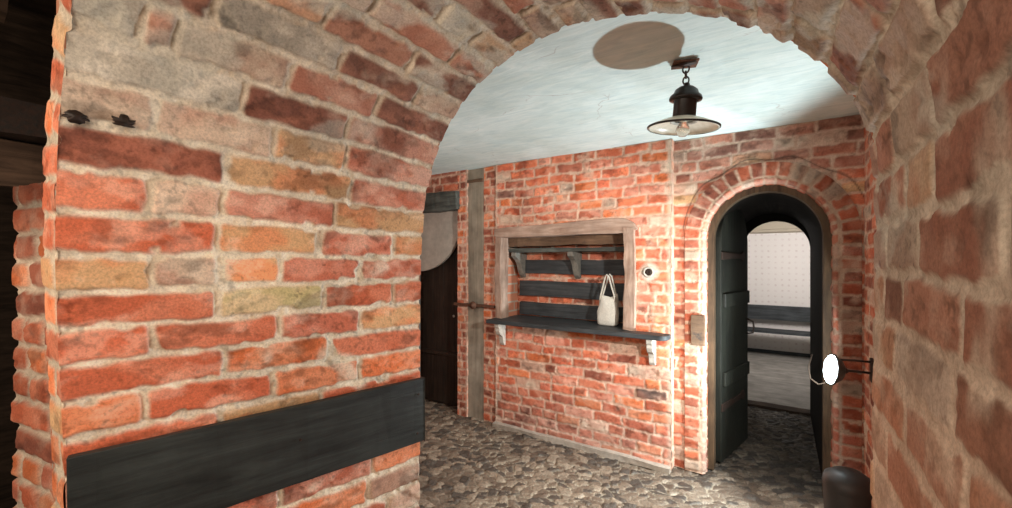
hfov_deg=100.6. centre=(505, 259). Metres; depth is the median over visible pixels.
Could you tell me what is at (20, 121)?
joist
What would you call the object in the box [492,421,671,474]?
trim
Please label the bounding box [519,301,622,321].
board
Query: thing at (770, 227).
ceiling
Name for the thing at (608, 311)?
canvas bag
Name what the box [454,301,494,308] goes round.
bar
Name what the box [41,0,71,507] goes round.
wall edge
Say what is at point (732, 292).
door
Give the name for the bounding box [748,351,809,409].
floor
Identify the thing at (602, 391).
wall
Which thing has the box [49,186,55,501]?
wall
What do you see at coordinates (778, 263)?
wall
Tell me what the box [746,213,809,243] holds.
wall
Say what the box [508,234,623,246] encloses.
timber beam
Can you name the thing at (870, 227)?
wall
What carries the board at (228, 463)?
attached to the wall at (253, 243)
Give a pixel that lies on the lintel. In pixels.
(439, 202)
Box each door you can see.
[423,244,457,405]
[716,209,754,461]
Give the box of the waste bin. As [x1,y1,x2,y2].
[822,466,872,507]
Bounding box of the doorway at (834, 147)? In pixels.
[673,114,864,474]
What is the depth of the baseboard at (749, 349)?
6.69 m
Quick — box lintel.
[423,191,459,212]
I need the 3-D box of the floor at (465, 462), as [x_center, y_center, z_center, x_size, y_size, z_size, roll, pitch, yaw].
[0.330,1.502,3.408,4.110,0.045,4.060,0,0,33]
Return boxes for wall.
[0,4,53,507]
[11,182,55,507]
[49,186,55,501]
[55,0,1011,507]
[56,0,71,507]
[420,271,422,376]
[426,139,671,470]
[466,170,468,416]
[507,247,517,315]
[671,139,674,468]
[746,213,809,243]
[747,232,809,353]
[863,127,876,477]
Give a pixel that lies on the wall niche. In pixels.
(586, 278)
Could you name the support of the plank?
attached to the wall
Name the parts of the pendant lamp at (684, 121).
bulb, lamp shade, ceiling plate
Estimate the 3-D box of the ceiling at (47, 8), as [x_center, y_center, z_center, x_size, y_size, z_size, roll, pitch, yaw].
[-2.158,-1.475,1.178,2.500,0.050,2.800,0,0,33]
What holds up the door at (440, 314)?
in the wall at (421, 275)
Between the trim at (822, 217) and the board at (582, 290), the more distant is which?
the board at (582, 290)
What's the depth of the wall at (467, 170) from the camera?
4.02 m
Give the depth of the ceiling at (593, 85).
2.12 m
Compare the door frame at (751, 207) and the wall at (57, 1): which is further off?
the door frame at (751, 207)
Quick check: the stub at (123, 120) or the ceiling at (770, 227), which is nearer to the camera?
the stub at (123, 120)
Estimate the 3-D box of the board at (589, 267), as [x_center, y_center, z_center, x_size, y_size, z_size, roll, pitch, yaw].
[0.626,0.063,3.695,1.174,0.131,0.036,0,0,33]
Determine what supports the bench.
on the floor at (780, 379)
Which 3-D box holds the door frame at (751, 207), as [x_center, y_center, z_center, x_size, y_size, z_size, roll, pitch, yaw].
[2.243,0.465,3.576,0.840,2.070,1.618,0,0,33]
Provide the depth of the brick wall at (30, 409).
1.32 m
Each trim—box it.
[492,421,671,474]
[707,185,832,492]
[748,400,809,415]
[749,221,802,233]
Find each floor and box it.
[419,399,823,507]
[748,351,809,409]
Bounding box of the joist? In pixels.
[0,96,46,145]
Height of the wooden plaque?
0.212 m
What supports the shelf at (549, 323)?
attached to the wall at (602, 391)
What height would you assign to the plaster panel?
0.800 m
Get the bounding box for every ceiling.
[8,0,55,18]
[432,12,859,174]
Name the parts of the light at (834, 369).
arm, wall plate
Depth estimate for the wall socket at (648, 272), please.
3.06 m
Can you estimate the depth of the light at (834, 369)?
2.25 m
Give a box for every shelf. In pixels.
[486,315,670,364]
[508,247,623,278]
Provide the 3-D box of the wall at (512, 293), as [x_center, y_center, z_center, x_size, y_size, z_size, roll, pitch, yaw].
[0.045,0.150,3.999,0.045,0.900,0.250,0,0,33]
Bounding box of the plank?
[0,139,45,187]
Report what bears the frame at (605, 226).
attached to the wall at (602, 391)
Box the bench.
[748,304,809,336]
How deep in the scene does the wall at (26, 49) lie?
2.38 m
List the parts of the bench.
seat, backrest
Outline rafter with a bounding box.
[0,0,8,22]
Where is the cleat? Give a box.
[467,178,483,182]
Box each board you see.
[66,376,424,507]
[519,280,623,300]
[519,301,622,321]
[525,260,623,274]
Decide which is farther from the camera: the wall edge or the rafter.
the rafter
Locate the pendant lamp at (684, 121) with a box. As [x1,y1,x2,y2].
[647,58,720,136]
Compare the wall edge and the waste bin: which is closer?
the wall edge
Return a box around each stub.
[61,110,89,124]
[111,114,135,127]
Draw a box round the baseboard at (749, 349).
[748,348,809,356]
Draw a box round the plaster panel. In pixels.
[420,211,457,270]
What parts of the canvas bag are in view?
handle, handle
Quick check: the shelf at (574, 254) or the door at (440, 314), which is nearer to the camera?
the shelf at (574, 254)
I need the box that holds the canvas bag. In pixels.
[597,274,618,325]
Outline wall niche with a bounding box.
[518,244,624,322]
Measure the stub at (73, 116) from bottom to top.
0.031 m
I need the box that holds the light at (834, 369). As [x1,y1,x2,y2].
[808,354,873,384]
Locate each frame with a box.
[494,218,637,330]
[685,162,861,473]
[716,193,821,475]
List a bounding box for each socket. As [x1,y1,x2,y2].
[643,267,653,277]
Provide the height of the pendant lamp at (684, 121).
0.321 m
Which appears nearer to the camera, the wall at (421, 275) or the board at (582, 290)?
the board at (582, 290)
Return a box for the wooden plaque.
[690,315,705,345]
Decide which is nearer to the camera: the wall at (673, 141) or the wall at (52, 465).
the wall at (52, 465)
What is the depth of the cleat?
3.95 m

